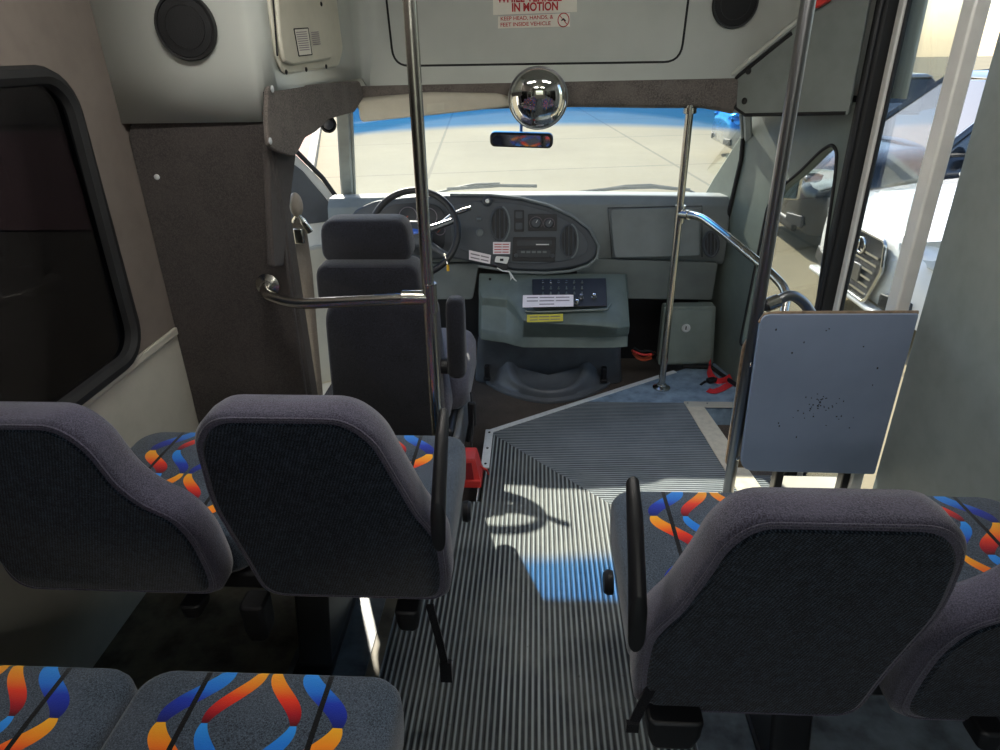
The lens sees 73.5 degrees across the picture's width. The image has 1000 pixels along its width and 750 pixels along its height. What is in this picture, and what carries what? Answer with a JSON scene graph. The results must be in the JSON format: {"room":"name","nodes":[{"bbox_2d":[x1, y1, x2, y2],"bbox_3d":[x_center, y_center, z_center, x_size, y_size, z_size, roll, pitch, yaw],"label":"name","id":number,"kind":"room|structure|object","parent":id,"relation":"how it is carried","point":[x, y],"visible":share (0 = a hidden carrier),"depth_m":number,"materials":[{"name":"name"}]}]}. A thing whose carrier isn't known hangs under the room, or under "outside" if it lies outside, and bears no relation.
{"room":"bus interior","nodes":[
{"label":"bus interior","id":0,"kind":"room"},
{"bbox_2d":[0,0,198,667],"bbox_3d":[-1.172,0.748,-0.378,0.030,2.060,5.350,1,26,3],"label":"wall","id":1,"kind":"structure","parent":0,"point":[60,36],"depth_m":1.74,"materials":[{"name":"grey plastic"}]},
{"bbox_2d":[0,65,140,404],"bbox_3d":[-1.069,-0.081,1.112,0.044,0.763,1.464,1,26,3],"label":"window","id":2,"kind":"structure","parent":1,"relation":"in","point":[61,323],"depth_m":1.58,"materials":[{"name":"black glass"}]},
{"bbox_2d":[82,327,177,406],"bbox_3d":[-1.148,1.022,-0.273,0.012,0.025,5.300,1,26,3],"label":"trim","id":3,"kind":"structure","parent":1,"relation":"attached to","point":[144,355],"depth_m":1.92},
{"bbox_2d":[129,122,307,423],"bbox_3d":[-0.824,-0.149,2.104,0.398,1.248,0.025,1,26,3],"label":"partition panel","id":4,"kind":"object","parent":1,"relation":"attached to","point":[202,184],"visible":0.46,"depth_m":2.00,"materials":[{"name":"brown carpet"}]},
{"bbox_2d":[437,264,576,335],"bbox_3d":[0.207,-0.535,3.772,2.020,0.750,0.060,1,26,3],"label":"wall","id":5,"kind":"structure","parent":0,"point":[471,305],"depth_m":3.83,"materials":[{"name":"black plastic"}]},
{"bbox_2d":[328,191,728,299],"bbox_3d":[0.133,-0.714,3.375,1.850,0.501,0.699,1,26,3],"label":"dashboard","id":6,"kind":"object","parent":5,"relation":"attached to","point":[592,232],"visible":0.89,"depth_m":3.07,"materials":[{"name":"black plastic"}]},
{"bbox_2d":[372,187,471,273],"bbox_3d":[-0.356,-0.613,2.868,0.372,0.343,0.317,15,30,30],"label":"steering wheel","id":7,"kind":"object","parent":6,"relation":"attached to","point":[452,218],"visible":0.49,"depth_m":2.85,"materials":[{"name":"black plastic"}]},
{"bbox_2d":[469,250,490,263],"bbox_3d":[-0.092,-0.545,3.093,0.102,0.062,0.012,2,26,6],"label":"paper label","id":8,"kind":"object","parent":6,"relation":"attached to","point":[473,255],"visible":1,"depth_m":3.09,"materials":[{"name":"grey paper"}]},
{"bbox_2d":[471,253,488,261],"bbox_3d":[-0.093,-0.543,3.092,0.085,0.039,0.006,2,26,6],"label":"print","id":9,"kind":"object","parent":8,"relation":"attached to","point":[480,257],"depth_m":3.09,"materials":[{"name":"grey paper"}]},
{"bbox_2d":[476,229,483,235],"bbox_3d":[-0.092,-0.653,3.073,0.036,0.035,0.015,1,26,3],"label":"power socket","id":10,"kind":"object","parent":6,"relation":"attached to","point":[479,232],"depth_m":3.07,"materials":[{"name":"grey plastic"}]},
{"bbox_2d":[490,206,508,241],"bbox_3d":[0.000,-0.689,3.060,0.094,0.154,0.047,1,26,3],"label":"air vent","id":11,"kind":"object","parent":6,"relation":"attached to","point":[499,215],"depth_m":3.06,"materials":[{"name":"black plastic"}]},
{"bbox_2d":[493,242,509,253],"bbox_3d":[0.008,-0.583,3.077,0.081,0.053,0.014,1,26,3],"label":"paper label","id":12,"kind":"object","parent":6,"relation":"attached to","point":[498,247],"visible":1,"depth_m":3.08,"materials":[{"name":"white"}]},
{"bbox_2d":[494,244,508,252],"bbox_3d":[0.008,-0.582,3.076,0.068,0.038,0.010,1,26,3],"label":"print","id":13,"kind":"object","parent":12,"relation":"attached to","point":[498,248],"depth_m":3.08,"materials":[{"name":"red"}]},
{"bbox_2d":[495,256,516,280],"bbox_3d":[0.035,-0.484,3.093,0.120,0.126,0.032,6,27,15],"label":"tag","id":14,"kind":"object","parent":6,"relation":"hanging from","point":[499,259],"visible":1,"depth_m":3.08,"materials":[{"name":"white plastic"}]},
{"bbox_2d":[559,224,576,257],"bbox_3d":[0.315,-0.612,3.060,0.089,0.151,0.046,1,26,3],"label":"air vent","id":15,"kind":"object","parent":6,"relation":"attached to","point":[567,232],"depth_m":3.06,"materials":[{"name":"black plastic"}]},
{"bbox_2d":[656,302,715,364],"bbox_3d":[0.903,-0.195,3.221,0.263,0.306,0.078,1,26,3],"label":"box","id":16,"kind":"object","parent":6,"relation":"attached to","point":[693,323],"visible":0.78,"depth_m":3.19,"materials":[{"name":"metal"}]},
{"bbox_2d":[631,347,656,360],"bbox_3d":[0.732,-0.103,3.310,0.165,0.081,0.048,1,26,3],"label":"wire bundle","id":17,"kind":"object","parent":16,"relation":"attached to","point":[649,355],"visible":0.96,"depth_m":3.30,"materials":[{"name":"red plastic"}]},
{"bbox_2d":[702,230,719,257],"bbox_3d":[0.961,-0.596,3.051,0.079,0.120,0.039,1,26,3],"label":"air vent","id":18,"kind":"object","parent":6,"relation":"attached to","point":[710,239],"depth_m":3.05,"materials":[{"name":"black plastic"}]},
{"bbox_2d":[90,0,927,123],"bbox_3d":[0.116,-1.190,2.020,2.286,0.706,0.932,1,26,3],"label":"panel","id":19,"kind":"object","parent":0,"point":[150,84],"depth_m":1.79,"materials":[{"name":"grey plastic"}]},
{"bbox_2d":[154,0,216,60],"bbox_3d":[-0.801,-0.886,1.705,0.158,0.158,0.016,1,26,3],"label":"loudspeaker","id":20,"kind":"object","parent":19,"relation":"attached to","point":[187,29],"visible":1,"depth_m":1.70,"materials":[{"name":"black plastic"}]},
{"bbox_2d":[262,143,294,267],"bbox_3d":[-0.643,-0.517,1.974,0.020,0.345,0.325,1,26,3],"label":"trim","id":21,"kind":"structure","parent":19,"relation":"attached to","point":[274,236],"depth_m":1.89,"materials":[{"name":"grey plastic"}]},
{"bbox_2d":[273,151,317,394],"bbox_3d":[-0.640,-0.139,2.154,0.030,1.380,0.075,1,26,3],"label":"trim","id":22,"kind":"structure","parent":19,"relation":"attached to","point":[309,372],"depth_m":2.07,"materials":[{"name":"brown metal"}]},
{"bbox_2d":[267,0,341,74],"bbox_3d":[-0.564,-1.099,1.979,0.031,0.372,0.561,2,26,6],"label":"cover","id":23,"kind":"object","parent":19,"relation":"attached to","point":[305,34],"visible":1,"depth_m":1.93,"materials":[{"name":"beige plastic"}]},
{"bbox_2d":[296,31,309,50],"bbox_3d":[-0.563,-0.955,1.915,0.001,0.050,0.087,2,26,6],"label":"print","id":24,"kind":"object","parent":23,"relation":"attached to","point":[302,37],"depth_m":1.92,"materials":[{"name":"grey paper"}]},
{"bbox_2d":[311,31,320,44],"bbox_3d":[-0.552,-1.011,2.011,0.001,0.037,0.071,2,26,6],"label":"print","id":25,"kind":"object","parent":23,"relation":"attached to","point":[315,35],"depth_m":2.01,"materials":[{"name":"grey paper"}]},
{"bbox_2d":[263,81,362,155],"bbox_3d":[-0.576,-0.856,2.179,0.022,0.194,0.931,2,26,5],"label":"trim","id":26,"kind":"structure","parent":19,"relation":"attached to","point":[289,115],"depth_m":1.99,"materials":[{"name":"carpet"}]},
{"bbox_2d":[321,118,336,132],"bbox_3d":[-0.647,-0.951,2.509,0.060,0.080,0.067,-9,27,-16],"label":"spot lamp","id":27,"kind":"object","parent":19,"relation":"attached to","point":[329,126],"visible":0.69,"depth_m":2.49,"materials":[{"name":"black plastic"}]},
{"bbox_2d":[358,92,508,121],"bbox_3d":[-0.270,-1.036,2.587,0.626,0.103,0.038,1,26,3],"label":"sun visor","id":28,"kind":"object","parent":19,"relation":"attached to","point":[376,108],"visible":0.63,"depth_m":2.57,"materials":[{"name":"beige plastic"}]},
{"bbox_2d":[386,0,688,66],"bbox_3d":[0.130,-1.377,2.402,1.102,0.485,0.046,1,26,3],"label":"hatch","id":29,"kind":"object","parent":19,"relation":"attached to","point":[451,32],"visible":0.91,"depth_m":2.47,"materials":[{"name":"grey plastic"}]},
{"bbox_2d":[498,13,569,27],"bbox_3d":[0.124,-1.292,2.442,0.263,0.047,0.007,1,26,3],"label":"warning sticker","id":30,"kind":"object","parent":29,"relation":"attached to","point":[561,19],"visible":1,"depth_m":2.44,"materials":[{"name":"plastic"}]},
{"bbox_2d":[493,0,576,14],"bbox_3d":[0.126,-1.360,2.404,0.304,0.116,0.010,1,26,3],"label":"warning sticker","id":31,"kind":"object","parent":29,"relation":"attached to","point":[500,7],"visible":1,"depth_m":2.42,"materials":[{"name":"paper"}]},
{"bbox_2d":[508,66,567,129],"bbox_3d":[0.142,-1.035,2.506,0.224,0.223,0.121,1,26,3],"label":"convex mirror","id":32,"kind":"object","parent":19,"relation":"attached to","point":[538,95],"visible":1,"depth_m":2.46,"materials":[{"name":"silver plastic"}]},
{"bbox_2d":[357,78,737,113],"bbox_3d":[0.176,-1.120,2.689,1.458,0.133,0.295,1,26,3],"label":"trim","id":33,"kind":"structure","parent":19,"relation":"attached to","point":[712,94],"depth_m":2.54,"materials":[{"name":"plastic"}]},
{"bbox_2d":[350,107,837,345],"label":"window","id":34,"kind":"structure","parent":19,"relation":"in","point":[665,116],"depth_m":2.85,"materials":[{"name":"clear glass"}]},
{"bbox_2d":[437,182,536,191],"bbox_3d":[-0.076,-1.010,3.627,0.552,0.062,0.026,1,26,3],"label":"wiper","id":35,"kind":"object","parent":34,"relation":"attached to","point":[485,184],"visible":0.94,"depth_m":3.61,"materials":[{"name":"black plastic"}]},
{"bbox_2d":[490,124,552,147],"bbox_3d":[0.096,-1.044,2.889,0.272,0.120,0.080,3,26,9],"label":"mirror","id":36,"kind":"object","parent":34,"relation":"attached to","point":[521,139],"visible":0.93,"depth_m":2.87,"materials":[{"name":"black mirror"}]},
{"bbox_2d":[581,184,693,191],"bbox_3d":[0.699,-0.988,3.595,0.753,0.072,0.026,1,26,3],"label":"wiper","id":37,"kind":"object","parent":34,"relation":"attached to","point":[630,186],"visible":0.74,"depth_m":3.58,"materials":[{"name":"black plastic"}]},
{"bbox_2d":[712,0,758,28],"bbox_3d":[0.839,-1.325,2.386,0.164,0.164,0.024,-1,26,0],"label":"loudspeaker","id":38,"kind":"object","parent":19,"relation":"attached to","point":[730,14],"visible":1,"depth_m":2.40,"materials":[{"name":"black plastic"}]},
{"bbox_2d":[731,8,817,75],"bbox_3d":[0.989,-1.198,2.261,0.022,0.383,0.533,-16,30,-28],"label":"trim","id":39,"kind":"structure","parent":19,"relation":"attached to","point":[792,24],"depth_m":2.36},
{"bbox_2d":[815,0,830,7],"bbox_3d":[1.032,-1.226,2.148,0.020,0.087,0.080,-16,30,-28],"label":"tag","id":40,"kind":"object","parent":19,"relation":"attached to","point":[819,3],"visible":0.79,"depth_m":2.15,"materials":[{"name":"plastic"}]},
{"bbox_2d":[93,363,999,749],"bbox_3d":[0.012,1.353,0.471,2.280,0.004,6.460,1,26,3],"label":"floor","id":41,"kind":"structure","parent":0,"point":[534,641],"depth_m":1.84,"materials":[{"name":"grey rubber"}]},
{"bbox_2d":[0,665,403,749],"bbox_3d":[-0.639,0.659,0.917,0.988,0.870,0.576,1,26,3],"label":"passenger seat","id":42,"kind":"object","parent":41,"relation":"on","point":[42,707],"visible":1,"depth_m":1.07,"materials":[{"name":"fabric"}]},
{"bbox_2d":[0,665,137,749],"bbox_3d":[-0.852,0.651,1.006,0.452,0.133,0.430,1,26,3],"label":"cushion","id":43,"kind":"object","parent":42,"relation":"on","point":[42,707],"depth_m":1.09,"materials":[{"name":"fabric"}]},
{"bbox_2d":[100,671,403,749],"bbox_3d":[-0.394,0.655,0.983,0.452,0.133,0.430,1,26,3],"label":"cushion","id":44,"kind":"object","parent":42,"relation":"on","point":[173,710],"depth_m":1.07,"materials":[{"name":"fabric"}]},
{"bbox_2d":[287,598,385,676],"bbox_3d":[-0.431,0.668,1.882,0.200,0.004,0.450,1,26,3],"label":"trim","id":45,"kind":"structure","parent":41,"relation":"on","point":[356,649],"depth_m":1.79,"materials":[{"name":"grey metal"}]},
{"bbox_2d":[0,394,471,682],"bbox_3d":[-0.571,0.323,1.605,0.988,0.870,0.608,1,26,3],"label":"passenger seat","id":46,"kind":"object","parent":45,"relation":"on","point":[317,500],"visible":0.99,"depth_m":1.31,"materials":[{"name":"fabric"}]},
{"bbox_2d":[130,432,248,572],"bbox_3d":[-0.783,0.307,1.709,0.452,0.133,0.430,1,26,3],"label":"cushion","id":47,"kind":"object","parent":46,"relation":"on","point":[173,456],"depth_m":1.72,"materials":[{"name":"fabric"}]},
{"bbox_2d":[396,435,465,550],"bbox_3d":[-0.326,0.311,1.685,0.452,0.133,0.430,1,26,3],"label":"cushion","id":48,"kind":"object","parent":46,"relation":"on","point":[419,450],"depth_m":1.71,"materials":[{"name":"fabric"}]},
{"bbox_2d":[256,0,440,435],"bbox_3d":[-0.460,-0.380,1.808,0.621,1.949,0.112,9,28,19],"label":"pole","id":49,"kind":"object","parent":41,"relation":"on","point":[268,286],"visible":0.75,"depth_m":1.78,"materials":[{"name":"metal"}]},
{"bbox_2d":[464,447,488,487],"bbox_3d":[-0.091,0.335,2.431,0.101,0.101,0.110,1,26,3],"label":"box","id":50,"kind":"object","parent":41,"relation":"on","point":[474,467],"visible":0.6,"depth_m":2.40,"materials":[{"name":"plastic"}]},
{"bbox_2d":[482,429,492,467],"bbox_3d":[-0.049,0.286,2.644,0.030,0.009,0.280,1,26,3],"label":"trim","id":51,"kind":"structure","parent":41,"relation":"on","point":[489,432],"depth_m":2.64,"materials":[{"name":"metal"}]},
{"bbox_2d":[492,370,676,431],"bbox_3d":[0.402,0.108,3.002,1.045,0.004,0.024,-16,30,-28],"label":"trim","id":52,"kind":"structure","parent":41,"relation":"on","point":[672,371],"depth_m":2.97,"materials":[{"name":"metal"}]},
{"bbox_2d":[700,359,732,393],"bbox_3d":[1.014,0.014,3.113,0.137,0.076,0.239,13,29,27],"label":"strap","id":53,"kind":"object","parent":41,"relation":"on","point":[712,378],"visible":0.99,"depth_m":3.12,"materials":[{"name":"red fabric"}]},
{"bbox_2d":[684,402,750,473],"bbox_3d":[0.868,0.242,2.710,0.088,0.005,0.568,-2,26,-2],"label":"trim","id":54,"kind":"structure","parent":41,"relation":"on","point":[714,436],"depth_m":2.71,"materials":[{"name":"grey metal"}]},
{"bbox_2d":[653,105,790,391],"bbox_3d":[0.848,-0.351,2.545,0.079,1.214,0.744,-10,27,-17],"label":"pole","id":55,"kind":"object","parent":41,"relation":"on","point":[681,213],"visible":0.83,"depth_m":2.68,"materials":[{"name":"metal"}]},
{"bbox_2d":[735,474,760,490],"bbox_3d":[0.887,0.424,2.337,0.095,0.005,0.279,-2,26,-1],"label":"trim","id":56,"kind":"structure","parent":41,"relation":"on","point":[743,481],"depth_m":2.41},
{"bbox_2d":[718,0,815,492],"bbox_3d":[0.778,-0.449,1.910,0.068,1.949,0.068,1,26,3],"label":"pole","id":57,"kind":"object","parent":41,"relation":"on","point":[807,7],"visible":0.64,"depth_m":1.90,"materials":[{"name":"metal"}]},
{"bbox_2d":[603,476,999,749],"bbox_3d":[0.699,0.447,1.340,0.969,0.842,0.588,1,26,3],"label":"passenger seat","id":58,"kind":"object","parent":41,"relation":"on","point":[781,608],"visible":1,"depth_m":1.07,"materials":[{"name":"fabric"}]},
{"bbox_2d":[610,491,731,654],"bbox_3d":[0.477,0.423,1.429,0.452,0.133,0.430,1,26,3],"label":"cushion","id":59,"kind":"object","parent":58,"relation":"on","point":[671,520],"depth_m":1.47,"materials":[{"name":"fabric"}]},
{"bbox_2d":[928,496,999,581],"bbox_3d":[0.935,0.427,1.405,0.452,0.133,0.430,1,26,3],"label":"cushion","id":60,"kind":"object","parent":58,"relation":"on","point":[978,518],"depth_m":1.45,"materials":[{"name":"fabric"}]},
{"bbox_2d":[725,310,918,487],"bbox_3d":[1.003,0.105,2.167,0.465,0.699,0.100,1,26,3],"label":"panel","id":61,"kind":"object","parent":41,"relation":"on","point":[824,385],"visible":0.94,"depth_m":2.09,"materials":[{"name":"grey plastic"}]},
{"bbox_2d":[764,290,815,311],"bbox_3d":[0.913,-0.193,2.072,0.221,0.143,0.047,-4,26,-6],"label":"grab bar","id":62,"kind":"object","parent":61,"relation":"attached to","point":[773,302],"visible":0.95,"depth_m":2.04,"materials":[{"name":"metal"}]},
{"bbox_2d":[324,336,771,501],"bbox_3d":[0.126,0.147,3.179,1.970,0.045,1.810,1,26,3],"label":"floor","id":63,"kind":"structure","parent":0,"point":[494,409],"depth_m":3.14,"materials":[{"name":"rubber"}]},
{"bbox_2d":[316,214,476,447],"bbox_3d":[-0.352,-0.150,2.604,0.530,1.007,0.670,1,26,3],"label":"seat","id":64,"kind":"object","parent":63,"relation":"on","point":[378,356],"visible":0.69,"depth_m":2.28,"materials":[{"name":"fabric"}]},
{"bbox_2d":[441,328,476,409],"bbox_3d":[-0.360,-0.038,2.754,0.500,0.165,0.500,1,26,3],"label":"cushion","id":65,"kind":"object","parent":64,"relation":"on","point":[460,388],"depth_m":2.58,"materials":[{"name":"grey fabric"}]},
{"bbox_2d":[475,336,621,403],"bbox_3d":[0.240,-0.109,3.318,0.738,0.290,0.525,1,26,3],"label":"engine cover","id":66,"kind":"object","parent":63,"relation":"on","point":[536,375],"visible":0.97,"depth_m":3.24,"materials":[{"name":"black plastic"}]},
{"bbox_2d":[478,273,629,347],"bbox_3d":[0.238,-0.287,3.020,0.687,0.306,0.363,1,26,3],"label":"console","id":67,"kind":"object","parent":66,"relation":"on","point":[598,317],"visible":0.98,"depth_m":2.99,"materials":[{"name":"black plastic"}]},
{"bbox_2d":[527,314,562,321],"bbox_3d":[0.191,-0.241,2.843,0.153,0.039,0.002,1,26,3],"label":"paper label","id":68,"kind":"object","parent":67,"relation":"attached to","point":[540,317],"visible":1,"depth_m":2.84,"materials":[{"name":"yellow paper"}]},
{"bbox_2d":[530,316,559,319],"bbox_3d":[0.191,-0.241,2.843,0.128,0.022,0.001,1,26,3],"label":"print","id":69,"kind":"object","parent":68,"relation":"attached to","point":[531,317],"depth_m":2.84,"materials":[{"name":"grey"}]},
{"bbox_2d":[522,295,573,307],"bbox_3d":[0.208,-0.319,2.890,0.220,0.030,0.082,1,26,3],"label":"paper label","id":70,"kind":"object","parent":67,"relation":"attached to","point":[528,300],"visible":1,"depth_m":2.89,"materials":[{"name":"grey paper"}]},
{"bbox_2d":[527,297,568,304],"bbox_3d":[0.208,-0.321,2.890,0.184,0.019,0.053,1,26,3],"label":"print","id":71,"kind":"object","parent":70,"relation":"on","point":[530,300],"depth_m":2.89,"materials":[{"name":"grey paper"}]},
{"bbox_2d":[339,32,770,85],"bbox_3d":[0.167,-1.460,2.543,2.050,0.750,0.300,1,26,3],"label":"header trim","id":72,"kind":"structure","parent":0,"point":[703,55],"depth_m":2.52,"materials":[{"name":"grey plastic"}]},
{"bbox_2d":[621,299,697,357],"bbox_3d":[0.866,-0.348,3.481,0.490,0.650,0.040,1,26,3],"label":"wall","id":73,"kind":"structure","parent":0,"point":[644,314],"depth_m":3.51,"materials":[{"name":"black plastic"}]},
{"bbox_2d":[705,408,732,424],"bbox_3d":[1.092,0.336,3.012,0.440,0.424,0.020,1,26,3],"label":"step","id":74,"kind":"structure","parent":0,"point":[721,416],"depth_m":2.93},
{"bbox_2d":[698,102,855,381],"bbox_3d":[1.109,-0.367,3.020,0.050,1.660,1.090,-5,26,-9],"label":"wall","id":75,"kind":"structure","parent":0,"point":[733,277],"depth_m":2.88,"materials":[{"name":"grey plastic"}]},
{"bbox_2d":[684,401,732,407],"bbox_3d":[1.021,0.129,2.931,0.416,0.010,0.048,1,26,3],"label":"trim","id":76,"kind":"structure","parent":75,"relation":"attached to","point":[687,403],"depth_m":2.93,"materials":[{"name":"metal"}]},
{"bbox_2d":[681,364,735,386],"bbox_3d":[1.054,0.020,3.143,0.122,0.024,0.441,-18,31,-30],"label":"trim","id":77,"kind":"structure","parent":75,"relation":"attached to","point":[713,368],"depth_m":3.24,"materials":[{"name":"black rubber"}]},
{"bbox_2d":[727,138,744,219],"bbox_3d":[1.040,-0.816,2.987,0.020,0.635,0.076,-5,26,-9],"label":"trim","id":78,"kind":"structure","parent":75,"relation":"attached to","point":[742,141],"depth_m":2.94,"materials":[{"name":"grey plastic"}]},
{"bbox_2d":[743,116,751,140],"bbox_3d":[1.137,-0.962,3.054,0.040,0.580,0.814,11,29,24],"label":"trim","id":79,"kind":"structure","parent":75,"relation":"attached to","point":[747,121],"depth_m":2.76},
{"bbox_2d":[783,178,802,199],"bbox_3d":[1.221,-0.894,3.041,0.069,0.222,0.309,-23,34,-38],"label":"mirror","id":80,"kind":"object","parent":75,"relation":"attached to","point":[794,192],"visible":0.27,"depth_m":2.96,"materials":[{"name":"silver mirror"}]},
{"bbox_2d":[732,0,870,116],"bbox_3d":[1.006,-1.125,2.290,0.018,0.476,0.490,-16,30,-28],"label":"panel","id":81,"kind":"object","parent":75,"relation":"attached to","point":[838,30],"visible":0.9,"depth_m":2.23,"materials":[{"name":"grey plastic"}]},
{"bbox_2d":[784,0,898,475],"bbox_3d":[1.203,-0.383,2.412,0.090,2.220,0.075,1,26,3],"label":"door frame","id":82,"kind":"structure","parent":75,"relation":"attached to","point":[889,12],"depth_m":2.20,"materials":[{"name":"black metal"}]},
{"bbox_2d":[797,0,906,475],"bbox_3d":[1.215,-0.348,2.363,0.020,2.200,0.037,1,26,3],"label":"door","id":83,"kind":"structure","parent":75,"relation":"in","point":[902,4],"depth_m":2.17,"materials":[{"name":"white paint"}]},
{"bbox_2d":[803,0,911,475],"bbox_3d":[1.217,-0.337,2.340,0.014,2.200,0.011,1,26,3],"label":"seal","id":84,"kind":"object","parent":83,"relation":"attached to","point":[909,2],"depth_m":2.15,"materials":[{"name":"black rubber"}]},
{"bbox_2d":[873,32,999,501],"bbox_3d":[1.113,0.779,-0.516,0.030,2.060,5.300,1,26,3],"label":"wall","id":85,"kind":"structure","parent":0,"point":[943,438],"depth_m":1.77,"materials":[{"name":"grey plastic"}]},
{"bbox_2d":[770,476,836,487],"bbox_3d":[1.110,0.430,2.305,0.270,0.010,0.270,1,26,3],"label":"trim","id":86,"kind":"structure","parent":85,"relation":"attached to","point":[788,481],"depth_m":2.39,"materials":[{"name":"white"}]},
{"bbox_2d":[847,0,991,488],"bbox_3d":[1.185,-0.176,2.010,0.040,2.200,0.060,1,26,3],"label":"door","id":87,"kind":"structure","parent":85,"relation":"in","point":[973,15],"depth_m":1.79,"materials":[{"name":"white paint"}]},
{"bbox_3d":[-0.841,-0.527,3.745,0.030,0.790,0.400,1,26,3],"label":"wall","id":88,"kind":"structure","parent":0,"visible":0},
{"bbox_2d":[290,165,327,223],"bbox_3d":[-0.957,-0.916,3.189,0.309,0.399,0.012,-14,29,-26],"label":"panel","id":89,"kind":"object","parent":88,"relation":"attached to","point":[315,205],"depth_m":3.24,"materials":[{"name":"grey plastic"}]},
{"bbox_2d":[294,155,331,394],"bbox_3d":[-1.268,-0.484,3.224,1.119,1.520,0.080,-14,29,-26],"label":"door","id":90,"kind":"structure","parent":88,"relation":"in","point":[314,238],"depth_m":3.36,"materials":[{"name":"white paint"}]},
{"bbox_2d":[296,150,336,194],"bbox_3d":[-0.969,-0.571,3.342,0.479,1.524,0.023,-14,29,-26],"label":"trim","id":91,"kind":"structure","parent":90,"relation":"attached to","point":[299,154],"depth_m":3.20,"materials":[{"name":"black rubber"}]},
{"bbox_2d":[336,113,352,194],"bbox_3d":[-0.728,-0.980,3.151,0.065,0.580,0.795,-7,27,-13],"label":"trim","id":92,"kind":"structure","parent":88,"relation":"attached to","point":[343,121],"depth_m":3.01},
{"bbox_3d":[-0.878,-0.102,2.200,0.300,1.360,0.090,1,26,3],"label":"wall pillar","id":93,"kind":"structure","parent":0,"visible":0},
{"bbox_3d":[-0.704,-0.032,2.302,0.060,1.100,0.050,1,26,3],"label":"trim","id":94,"kind":"structure","parent":93,"relation":"attached to","visible":0},
{"bbox_2d":[289,192,322,394],"bbox_3d":[-0.653,-0.245,2.293,0.068,0.759,0.115,-21,32,-35],"label":"belt","id":95,"kind":"object","parent":94,"relation":"hanging from","point":[301,228],"visible":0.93,"depth_m":2.25,"materials":[{"name":"fabric"}]},
{"label":"outside","id":96,"kind":"structure","parent":0,"visible":0},
{"bbox_2d":[315,56,992,488],"bbox_3d":[2.012,-15.675,36.804,140.000,0.100,140.000,1,26,3],"label":"ground","id":97,"kind":"structure","parent":96,"point":[581,156],"depth_m":13.17,"materials":[{"name":"concrete"}]},
{"bbox_2d":[306,127,320,173],"bbox_3d":[-4.047,-4.888,14.618,0.192,0.130,11.571,-7,27,-11],"label":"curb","id":98,"kind":"object","parent":97,"relation":"on","point":[314,145],"visible":0.29,"depth_m":14.73,"materials":[{"name":"concrete"}]},
{"bbox_2d":[711,73,934,148],"bbox_3d":[6.615,-5.039,12.996,4.638,1.515,2.220,1,26,3],"label":"car","id":99,"kind":"object","parent":97,"relation":"on","point":[728,137],"visible":0.06,"depth_m":12.11,"materials":[{"name":"paint"}]},
{"bbox_2d":[779,69,988,236],"bbox_3d":[5.450,-2.361,7.293,4.738,1.735,2.320,1,26,3],"label":"suv","id":100,"kind":"object","parent":97,"relation":"on","point":[907,127],"visible":0.23,"depth_m":6.85,"materials":[{"name":"paint"}]},
{"bbox_2d":[809,173,959,329],"bbox_3d":[5.087,-1.115,5.046,4.770,1.475,2.280,0,26,1],"label":"parked vehicle","id":101,"kind":"object","parent":97,"relation":"on","point":[887,212],"visible":0.31,"depth_m":4.93,"materials":[{"name":"paint"}]},
{"bbox_2d":[847,228,887,302],"bbox_3d":[2.739,-0.900,5.202,0.077,0.508,0.916,1,26,3],"label":"grille","id":102,"kind":"object","parent":101,"relation":"attached to","point":[869,276],"depth_m":4.96,"materials":[{"name":"silver metal"}]},
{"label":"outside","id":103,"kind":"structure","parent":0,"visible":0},
{"bbox_2d":[296,134,311,164],"bbox_3d":[-15.825,-4.521,14.377,26.850,0.020,11.800,1,26,3],"label":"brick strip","id":104,"kind":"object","parent":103,"point":[304,148],"depth_m":15.67,"materials":[{"name":"white"}]},
{"bbox_3d":[-0.398,1.649,-0.008,1.515,0.094,5.300,1,26,3],"label":"floor","id":105,"kind":"structure","parent":0,"visible":0},
{"bbox_2d":[476,431,485,501],"bbox_3d":[-0.069,0.372,2.573,0.003,0.090,0.485,1,26,3],"label":"trim","id":106,"kind":"structure","parent":105,"relation":"attached to","point":[479,490],"depth_m":2.44,"materials":[{"name":"metal"}]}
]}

